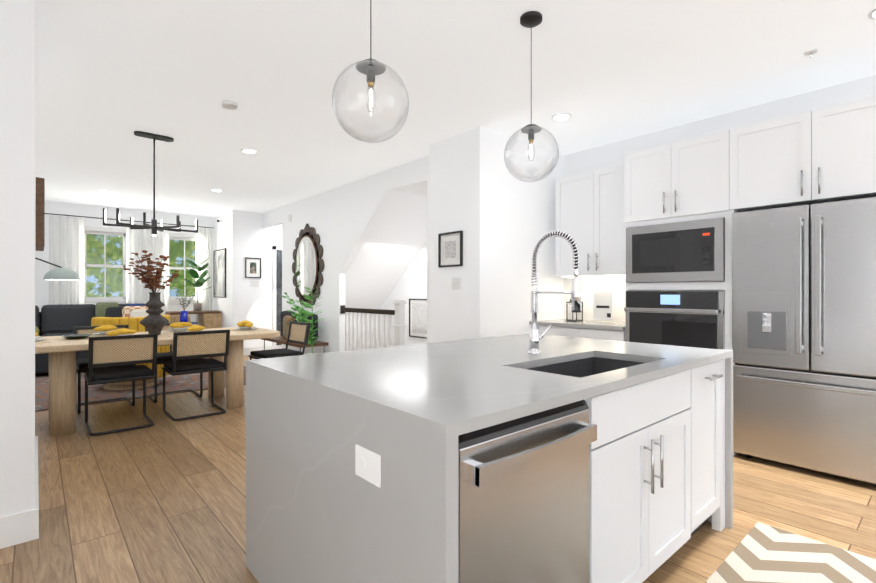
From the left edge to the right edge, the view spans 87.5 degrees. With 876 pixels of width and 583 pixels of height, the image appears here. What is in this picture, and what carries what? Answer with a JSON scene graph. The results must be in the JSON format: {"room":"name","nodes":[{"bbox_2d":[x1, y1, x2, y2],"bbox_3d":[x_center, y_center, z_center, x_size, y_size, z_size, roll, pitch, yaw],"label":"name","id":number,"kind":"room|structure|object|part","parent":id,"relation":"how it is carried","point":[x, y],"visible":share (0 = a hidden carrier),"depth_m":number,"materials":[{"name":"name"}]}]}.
{"room":"kitchen","nodes":[
{"label":"kitchen","id":0,"kind":"room"},
{"bbox_2d":[0,355,875,582],"bbox_3d":[-1.606,1.269,3.495,6.950,0.120,13.200,0,0,-41],"label":"floor","id":1,"kind":"structure","parent":0,"point":[162,499],"depth_m":2.59,"materials":[{"name":"brown wood"}]},
{"bbox_2d":[35,257,79,279],"bbox_3d":[-6.342,0.248,6.565,2.096,1.926,0.418,0,0,-10],"label":"arc floor lamp","id":2,"kind":"object","parent":1,"relation":"on","point":[60,273],"visible":0.96,"depth_m":6.61,"materials":[{"name":"grey metal"}]},
{"bbox_2d":[73,325,135,413],"bbox_3d":[-3.530,0.792,4.844,0.490,0.835,0.554,0,0,-41],"label":"dining chair","id":3,"kind":"object","parent":1,"relation":"on","point":[81,364],"visible":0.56,"depth_m":4.79,"materials":[{"name":"black metal"}]},
{"bbox_3d":[-3.502,0.747,4.812,0.490,0.075,0.470,0,0,-41],"label":"seat","id":4,"kind":"part","parent":3,"relation":"part of","materials":[{"name":"black metal"}]},
{"bbox_2d":[84,334,157,435],"bbox_3d":[-2.861,0.792,4.121,0.490,0.835,0.554,0,0,-41],"label":"dining chair","id":5,"kind":"object","parent":1,"relation":"on","point":[108,351],"visible":1,"depth_m":3.97,"materials":[{"name":"black metal"}]},
{"bbox_3d":[-2.889,0.747,4.152,0.490,0.075,0.470,0,0,-41],"label":"seat","id":6,"kind":"part","parent":5,"relation":"part of","materials":[{"name":"black leather"}]},
{"bbox_3d":[-2.866,0.808,4.126,0.475,0.802,0.525,0,0,-41],"label":"frame","id":7,"kind":"part","parent":5,"relation":"part of","materials":[{"name":"black metal"}]},
{"bbox_2d":[35,357,245,411],"bbox_3d":[-4.615,1.205,6.276,3.700,0.012,3.250,0,0,-41],"label":"area rug","id":8,"kind":"object","parent":1,"relation":"on","point":[98,392],"visible":0.11,"depth_m":5.65,"materials":[{"name":"fabric"}]},
{"bbox_2d":[35,302,171,373],"bbox_3d":[-5.624,0.692,7.007,2.550,1.040,0.980,0,0,-41],"label":"sofa","id":9,"kind":"object","parent":8,"relation":"on","point":[56,320],"visible":0.29,"depth_m":7.04,"materials":[{"name":"black fabric"}]},
{"bbox_2d":[91,315,169,389],"bbox_3d":[-3.916,0.760,5.859,0.834,0.900,0.834,0,0,-41],"label":"chair","id":10,"kind":"object","parent":8,"relation":"on","point":[133,323],"visible":0.31,"depth_m":5.58,"materials":[{"name":"yellow fabric"}]},
{"bbox_2d":[173,288,197,323],"bbox_3d":[-4.436,0.574,7.998,0.423,1.276,0.420,0,0,-41],"label":"vase","id":11,"kind":"object","parent":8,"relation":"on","point":[184,316],"visible":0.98,"depth_m":7.96,"materials":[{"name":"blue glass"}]},
{"bbox_2d":[35,326,279,435],"bbox_3d":[-2.884,0.729,4.609,2.350,0.962,1.080,0,0,-41],"label":"dining table","id":12,"kind":"object","parent":1,"relation":"on","point":[61,350],"visible":0.5,"depth_m":3.94,"materials":[{"name":"brown wood"}]},
{"bbox_2d":[35,332,50,342],"bbox_3d":[-3.586,0.386,3.992,0.310,0.102,0.440,0,0,-41],"label":"place setting","id":13,"kind":"object","parent":12,"relation":"on","point":[41,340],"visible":0.17,"depth_m":4.00,"materials":[{"name":"beige fabric"}]},
{"bbox_3d":[-3.360,0.421,4.258,0.250,0.032,0.250,0,0,-41],"label":"green dish","id":14,"kind":"part","parent":12,"relation":"part of","materials":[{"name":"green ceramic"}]},
{"bbox_2d":[88,328,136,340],"bbox_3d":[-2.895,0.386,4.160,0.440,0.102,0.310,0,0,-41],"label":"place setting","id":15,"kind":"object","parent":12,"relation":"on","point":[122,331],"visible":0.5,"depth_m":4.12,"materials":[{"name":"beige fabric"}]},
{"bbox_2d":[89,325,135,336],"bbox_3d":[-3.350,0.386,4.639,0.440,0.102,0.310,0,0,-41],"label":"place setting","id":16,"kind":"object","parent":12,"relation":"on","point":[102,330],"visible":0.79,"depth_m":4.57,"materials":[{"name":"beige fabric"}]},
{"bbox_2d":[124,250,178,334],"bbox_3d":[-2.869,0.009,4.611,0.481,0.857,0.394,0,0,-41],"label":"vase","id":17,"kind":"object","parent":12,"relation":"on","point":[154,321],"visible":1,"depth_m":4.59,"materials":[{"name":"ceramic"}]},
{"bbox_2d":[161,322,191,332],"bbox_3d":[-2.862,0.387,5.069,0.440,0.102,0.310,0,0,-41],"label":"place setting","id":18,"kind":"object","parent":12,"relation":"on","point":[179,327],"visible":0.92,"depth_m":5.01,"materials":[{"name":"beige fabric"}]},
{"bbox_2d":[167,325,204,337],"bbox_3d":[-2.426,0.386,4.573,0.440,0.103,0.310,0,0,-41],"label":"place setting","id":19,"kind":"object","parent":12,"relation":"on","point":[195,328],"visible":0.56,"depth_m":4.52,"materials":[{"name":"beige fabric"}]},
{"bbox_2d":[227,320,267,331],"bbox_3d":[-2.182,0.384,5.227,0.310,0.108,0.440,0,0,-41],"label":"place setting","id":20,"kind":"object","parent":12,"relation":"on","point":[245,326],"visible":1,"depth_m":5.16,"materials":[{"name":"beige fabric"}]},
{"bbox_2d":[145,322,203,402],"bbox_3d":[-3.041,0.793,5.273,0.490,0.835,0.554,0,0,-41],"label":"dining chair","id":21,"kind":"object","parent":1,"relation":"on","point":[163,358],"visible":0.33,"depth_m":5.16,"materials":[{"name":"black metal"}]},
{"bbox_3d":[-3.013,0.748,5.241,0.490,0.075,0.470,0,0,-41],"label":"seat","id":22,"kind":"part","parent":21,"relation":"part of","materials":[{"name":"black metal"}]},
{"bbox_2d":[165,310,221,351],"bbox_3d":[-4.709,0.793,8.837,0.900,0.840,0.440,0,0,-41],"label":"console table","id":23,"kind":"object","parent":1,"relation":"on","point":[207,319],"visible":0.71,"depth_m":8.80,"materials":[{"name":"brown wood"}]},
{"bbox_2d":[184,258,212,310],"bbox_3d":[-4.639,-0.148,8.848,0.531,1.041,0.526,0,0,-41],"label":"leaf plant","id":24,"kind":"object","parent":23,"relation":"on","point":[199,282],"visible":1,"depth_m":8.82,"materials":[{"name":"green plant"}]},
{"bbox_3d":[-4.651,0.298,8.848,0.180,0.150,0.180,0,0,4],"label":"pot","id":25,"kind":"part","parent":24,"relation":"part of","materials":[{"name":"grey ceramic"}]},
{"bbox_2d":[162,330,229,420],"bbox_3d":[-2.418,0.792,4.563,0.490,0.835,0.554,0,0,-41],"label":"dining chair","id":26,"kind":"object","parent":1,"relation":"on","point":[199,344],"visible":1,"depth_m":4.42,"materials":[{"name":"black metal"}]},
{"bbox_3d":[-2.446,0.747,4.595,0.490,0.075,0.470,0,0,-41],"label":"seat","id":27,"kind":"part","parent":26,"relation":"part of","materials":[{"name":"black leather"}]},
{"bbox_3d":[-2.423,0.808,4.569,0.475,0.802,0.525,0,0,-41],"label":"frame","id":28,"kind":"part","parent":26,"relation":"part of","materials":[{"name":"black metal"}]},
{"bbox_2d":[249,321,310,359],"bbox_3d":[-1.896,0.793,5.480,0.554,0.835,0.490,0,0,-43],"label":"dining chair","id":29,"kind":"object","parent":1,"relation":"on","point":[298,332],"visible":0.58,"depth_m":5.50,"materials":[{"name":"black metal"}]},
{"bbox_3d":[-1.926,0.748,5.451,0.470,0.075,0.490,0,0,-43],"label":"seat","id":30,"kind":"part","parent":29,"relation":"part of","materials":[{"name":"black leather"}]},
{"bbox_2d":[261,311,327,352],"bbox_3d":[-2.317,0.766,7.297,0.440,0.889,1.550,0,0,-41],"label":"bench","id":31,"kind":"object","parent":1,"relation":"on","point":[287,317],"visible":0.44,"depth_m":7.11,"materials":[{"name":"brown wood"}]},
{"bbox_2d":[282,287,324,354],"bbox_3d":[-1.891,0.572,6.445,0.524,1.278,0.808,0,0,-41],"label":"fern plant","id":32,"kind":"object","parent":1,"relation":"on","point":[302,313],"visible":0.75,"depth_m":6.41,"materials":[{"name":"green plant"}]},
{"bbox_2d":[340,300,406,350],"bbox_3d":[-0.916,0.656,6.157,0.120,1.110,1.468,0,0,-41],"label":"stair railing","id":33,"kind":"object","parent":1,"relation":"on","point":[398,312],"visible":0.48,"depth_m":6.04,"materials":[{"name":"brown wood"}]},
{"bbox_2d":[246,334,732,582],"bbox_3d":[0.343,0.772,2.173,2.008,0.873,1.341,0,0,-41],"label":"kitchen island","id":34,"kind":"object","parent":1,"relation":"on","point":[533,455],"depth_m":1.49,"materials":[{"name":"stone"}]},
{"bbox_2d":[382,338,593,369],"bbox_3d":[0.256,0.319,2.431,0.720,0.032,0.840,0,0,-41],"label":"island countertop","id":35,"kind":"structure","parent":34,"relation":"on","point":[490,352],"depth_m":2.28,"materials":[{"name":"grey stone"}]},
{"bbox_2d":[528,230,580,354],"bbox_3d":[0.573,0.007,2.171,0.144,0.590,0.280,0,0,-41],"label":"faucet","id":36,"kind":"object","parent":35,"relation":"on","point":[575,292],"depth_m":2.20,"materials":[{"name":"silver metal"}]},
{"bbox_2d":[528,357,643,377],"bbox_3d":[0.652,0.452,1.979,0.760,0.234,0.400,0,0,-41],"label":"sink","id":37,"kind":"object","parent":35,"relation":"in","point":[580,367],"depth_m":2.24,"materials":[{"name":"grey metal"}]},
{"bbox_2d":[458,400,596,582],"bbox_3d":[0.100,0.778,1.490,0.587,0.858,0.636,0,0,-41],"label":"dishwasher","id":38,"kind":"object","parent":34,"relation":"in","point":[525,484],"depth_m":1.27,"materials":[{"name":"grey metal"}]},
{"bbox_2d":[529,164,624,340],"bbox_3d":[1.516,0.007,4.570,0.638,2.405,1.006,0,0,-41],"label":"kitchen cabinet","id":39,"kind":"object","parent":1,"relation":"on","point":[589,212],"depth_m":4.56,"materials":[{"name":"white wood"}]},
{"bbox_2d":[624,287,734,364],"bbox_3d":[1.990,0.348,3.790,0.319,0.711,0.751,0,0,-41],"label":"base cabinet","id":40,"kind":"object","parent":1,"relation":"on","point":[699,317],"depth_m":3.62,"materials":[{"name":"white"}]},
{"bbox_2d":[624,291,724,349],"bbox_3d":[1.967,0.348,3.769,0.382,0.711,0.751,0,0,-41],"label":"wall oven","id":41,"kind":"object","parent":40,"relation":"in","point":[675,318],"depth_m":3.64,"materials":[{"name":"silver metal"}]},
{"bbox_2d":[640,283,731,290],"bbox_3d":[2.232,0.075,3.998,0.318,1.268,0.747,0,0,-41],"label":"base cabinet","id":42,"kind":"object","parent":1,"relation":"on","point":[643,286],"depth_m":3.68,"materials":[{"name":"white wood"}]},
{"bbox_2d":[705,522,875,582],"bbox_3d":[1.012,1.203,1.273,2.450,0.008,0.805,0,0,-41],"label":"runner rug","id":43,"kind":"object","parent":1,"relation":"on","point":[762,553],"visible":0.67,"depth_m":2.03,"materials":[{"name":"beige fabric"}]},
{"bbox_2d":[732,197,875,483],"bbox_3d":[2.654,0.317,3.184,0.702,1.782,0.902,0,0,-41],"label":"fridge","id":44,"kind":"object","parent":1,"relation":"on","point":[804,327],"visible":0.96,"depth_m":3.00,"materials":[{"name":"grey metal"}]},
{"bbox_2d":[0,0,875,548],"bbox_3d":[-1.606,-0.166,3.497,6.950,2.750,13.200,0,0,-41],"label":"wall","id":45,"kind":"structure","parent":0,"point":[378,236],"depth_m":4.63,"materials":[{"name":"white paint"}]},
{"bbox_2d":[36,177,44,250],"bbox_3d":[-2.683,-0.507,3.083,0.043,0.430,0.500,0,0,-41],"label":"wood frame","id":46,"kind":"object","parent":45,"relation":"attached to","point":[40,213],"visible":1,"depth_m":2.90,"materials":[{"name":"brown wood"}]},
{"bbox_2d":[84,226,125,304],"bbox_3d":[-6.040,-0.448,8.300,0.794,1.420,0.130,0,0,-41],"label":"window","id":47,"kind":"structure","parent":45,"relation":"in","point":[104,232],"depth_m":8.29,"materials":[{"name":"white wood"}]},
{"bbox_2d":[35,212,212,227],"bbox_3d":[-6.078,-1.308,8.147,3.870,0.017,0.108,0,0,-41],"label":"curtain rod","id":48,"kind":"object","parent":45,"relation":"attached to","point":[121,220],"visible":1,"depth_m":8.28,"materials":[{"name":"black metal"}]},
{"bbox_2d":[49,215,83,304],"bbox_3d":[-6.358,-0.048,7.841,0.470,2.480,0.070,0,0,-41],"label":"curtain","id":49,"kind":"object","parent":48,"relation":"hanging from","point":[66,242],"visible":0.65,"depth_m":7.84,"materials":[{"name":"white fabric"}]},
{"bbox_2d":[126,222,168,314],"bbox_3d":[-5.464,-0.047,8.626,0.680,2.480,0.070,0,0,-41],"label":"curtain","id":50,"kind":"object","parent":48,"relation":"hanging from","point":[138,241],"visible":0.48,"depth_m":8.57,"materials":[{"name":"white fabric"}]},
{"bbox_2d":[196,228,211,324],"bbox_3d":[-4.735,-0.047,9.267,0.313,2.480,0.070,0,0,-41],"label":"curtain","id":51,"kind":"object","parent":48,"relation":"hanging from","point":[203,244],"visible":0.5,"depth_m":9.28,"materials":[{"name":"white fabric"}]},
{"bbox_2d":[169,232,195,304],"bbox_3d":[-5.067,-0.447,9.155,0.794,1.420,0.130,0,0,-41],"label":"window","id":52,"kind":"structure","parent":45,"relation":"in","point":[178,237],"depth_m":9.11,"materials":[{"name":"white"}]},
{"bbox_2d":[213,248,225,297],"bbox_3d":[-4.370,-0.364,9.159,0.023,0.958,0.766,0,0,-41],"label":"art","id":53,"kind":"object","parent":45,"relation":"attached to","point":[219,272],"visible":1,"depth_m":9.17,"materials":[{"name":"black paper"}]},
{"bbox_2d":[245,257,260,277],"bbox_3d":[-3.559,-0.459,8.818,0.299,0.389,0.023,0,0,-41],"label":"art","id":54,"kind":"object","parent":45,"relation":"attached to","point":[252,267],"visible":0.94,"depth_m":8.81,"materials":[{"name":"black paper"}]},
{"bbox_2d":[251,281,258,286],"bbox_3d":[-3.539,-0.150,8.846,0.160,0.115,0.010,0,0,-41],"label":"light switch","id":55,"kind":"object","parent":45,"relation":"attached to","point":[254,283],"visible":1,"depth_m":8.85,"materials":[{"name":"white plastic"}]},
{"bbox_2d":[272,246,281,348],"bbox_3d":[-2.931,0.153,9.374,0.920,2.120,0.019,0,0,-41],"label":"door frame","id":56,"kind":"structure","parent":45,"relation":"attached to","point":[277,291],"depth_m":9.13,"materials":[{"name":"white wood"}]},
{"bbox_2d":[292,224,323,307],"bbox_3d":[-2.130,-0.423,7.426,0.045,1.363,1.131,0,0,-41],"label":"mirror","id":57,"kind":"object","parent":45,"relation":"attached to","point":[308,266],"visible":0.94,"depth_m":7.36,"materials":[{"name":"brown wood"}]},
{"bbox_2d":[296,237,315,295],"bbox_3d":[-2.146,-0.408,7.412,0.002,0.967,0.747,0,0,-41],"label":"mirror glass","id":58,"kind":"object","parent":57,"relation":"attached to","point":[305,246],"depth_m":7.41,"materials":[{"name":"white"}]},
{"bbox_2d":[409,299,426,338],"bbox_3d":[-0.289,0.411,7.090,0.023,0.600,0.500,0,0,-41],"label":"art","id":59,"kind":"object","parent":45,"relation":"attached to","point":[417,318],"visible":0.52,"depth_m":7.11,"materials":[{"name":"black paper"}]},
{"bbox_2d":[438,231,462,266],"bbox_3d":[0.122,-0.417,4.532,0.023,0.342,0.332,0,0,-41],"label":"art","id":60,"kind":"object","parent":45,"relation":"attached to","point":[450,249],"visible":1,"depth_m":4.53,"materials":[{"name":"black paper"}]},
{"bbox_2d":[452,278,459,288],"bbox_3d":[0.173,-0.080,4.485,0.010,0.115,0.115,0,0,-41],"label":"light switch","id":61,"kind":"object","parent":45,"relation":"attached to","point":[455,283],"visible":1,"depth_m":4.48,"materials":[{"name":"white plastic"}]},
{"bbox_2d":[625,215,731,282],"bbox_3d":[1.990,-0.317,3.790,0.320,0.472,0.745,0,0,-41],"label":"upper cabinet","id":62,"kind":"object","parent":45,"relation":"attached to","point":[677,250],"depth_m":3.63,"materials":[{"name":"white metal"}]},
{"bbox_2d":[626,217,724,282],"bbox_3d":[1.990,-0.317,3.790,0.320,0.472,0.745,0,0,-41],"label":"microwave","id":63,"kind":"object","parent":62,"relation":"in","point":[691,250],"depth_m":3.65,"materials":[{"name":"silver metal"}]},
{"bbox_2d":[624,130,745,226],"bbox_3d":[2.142,-0.880,3.874,0.618,0.642,0.866,0,0,-41],"label":"upper cabinet","id":64,"kind":"object","parent":45,"relation":"attached to","point":[684,200],"depth_m":3.66,"materials":[{"name":"white wood"}]},
{"bbox_2d":[728,95,875,210],"bbox_3d":[2.707,-0.904,3.230,0.618,0.595,0.962,0,0,-41],"label":"upper cabinet","id":65,"kind":"object","parent":45,"relation":"attached to","point":[826,154],"depth_m":3.05,"materials":[{"name":"white wood"}]},
{"bbox_2d":[35,0,875,217],"bbox_3d":[-1.606,-1.601,3.498,6.950,0.120,13.200,0,0,-41],"label":"ceiling","id":66,"kind":"structure","parent":0,"point":[111,76],"depth_m":3.31,"materials":[{"name":"white paint"}]},
{"bbox_2d":[103,131,197,235],"bbox_3d":[-2.790,-1.048,4.504,0.813,0.984,0.459,0,0,-41],"label":"chandelier","id":67,"kind":"object","parent":66,"relation":"hanging from","point":[153,227],"visible":1,"depth_m":4.50,"materials":[{"name":"black metal"}]},
{"bbox_2d":[222,100,237,109],"bbox_3d":[-1.703,-1.526,3.745,0.120,0.030,0.120,0,0,-41],"label":"smoke detector","id":68,"kind":"object","parent":66,"relation":"attached to","point":[229,105],"visible":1,"depth_m":3.71,"materials":[{"name":"white plastic"}]},
{"bbox_2d":[241,149,257,153],"bbox_3d":[-2.062,-1.536,5.007,0.170,0.007,0.170,0,0,-41],"label":"recessed light","id":69,"kind":"object","parent":66,"relation":"in","point":[250,151],"visible":0.94,"depth_m":5.00,"materials":[{"name":"white"}]},
{"bbox_2d":[332,0,408,142],"bbox_3d":[-0.266,-1.069,1.813,0.304,0.946,0.304,0,0,-41],"label":"pendant light","id":70,"kind":"object","parent":66,"relation":"hanging from","point":[370,68],"visible":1,"depth_m":1.80,"materials":[{"name":"clear glass"}]},
{"bbox_3d":[-0.266,-0.748,1.813,0.304,0.304,0.304,0,0,-41],"label":"globe","id":71,"kind":"part","parent":70,"relation":"part of","materials":[{"name":"clear glass"}]},
{"bbox_3d":[-0.266,-0.763,1.813,0.042,0.103,0.042,0,0,-41],"label":"bulb","id":72,"kind":"part","parent":70,"relation":"part of","materials":[{"name":"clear glass"}]},
{"bbox_2d":[504,11,558,181],"bbox_3d":[0.524,-1.081,2.573,0.304,0.922,0.304,0,0,-41],"label":"pendant light","id":73,"kind":"object","parent":66,"relation":"hanging from","point":[531,19],"visible":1,"depth_m":2.56,"materials":[{"name":"clear glass"}]},
{"bbox_3d":[0.524,-0.788,2.573,0.042,0.103,0.042,0,0,-41],"label":"bulb","id":74,"kind":"part","parent":73,"relation":"part of","materials":[{"name":"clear glass"}]},
{"bbox_3d":[0.524,-0.772,2.573,0.304,0.304,0.304,0,0,-41],"label":"globe","id":75,"kind":"part","parent":73,"relation":"part of","materials":[{"name":"clear glass"}]},
{"bbox_2d":[552,113,571,120],"bbox_3d":[1.089,-1.537,4.034,0.170,0.007,0.170,0,0,-41],"label":"recessed light","id":76,"kind":"object","parent":66,"relation":"in","point":[562,117],"visible":1,"depth_m":4.03,"materials":[{"name":"white"}]},
{"bbox_2d":[804,49,817,57],"bbox_3d":[2.393,-1.522,2.938,0.070,0.040,0.070,0,0,-41],"label":"sprinkler","id":77,"kind":"object","parent":66,"relation":"attached to","point":[810,52],"visible":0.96,"depth_m":2.93,"materials":[{"name":"white plastic"}]},
{"bbox_2d":[868,9,875,19],"bbox_3d":[2.467,-1.538,2.501,0.170,0.007,0.170,0,0,-41],"label":"recessed light","id":78,"kind":"object","parent":66,"relation":"in","point":[872,15],"visible":1,"depth_m":2.54,"materials":[{"name":"white"}]},
{"label":"outside","id":79,"kind":"structure","parent":0,"visible":0},
{"bbox_2d":[86,234,195,296],"bbox_3d":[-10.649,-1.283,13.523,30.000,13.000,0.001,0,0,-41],"label":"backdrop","id":80,"kind":"structure","parent":79,"point":[99,254],"depth_m":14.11,"materials":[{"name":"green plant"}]}
]}

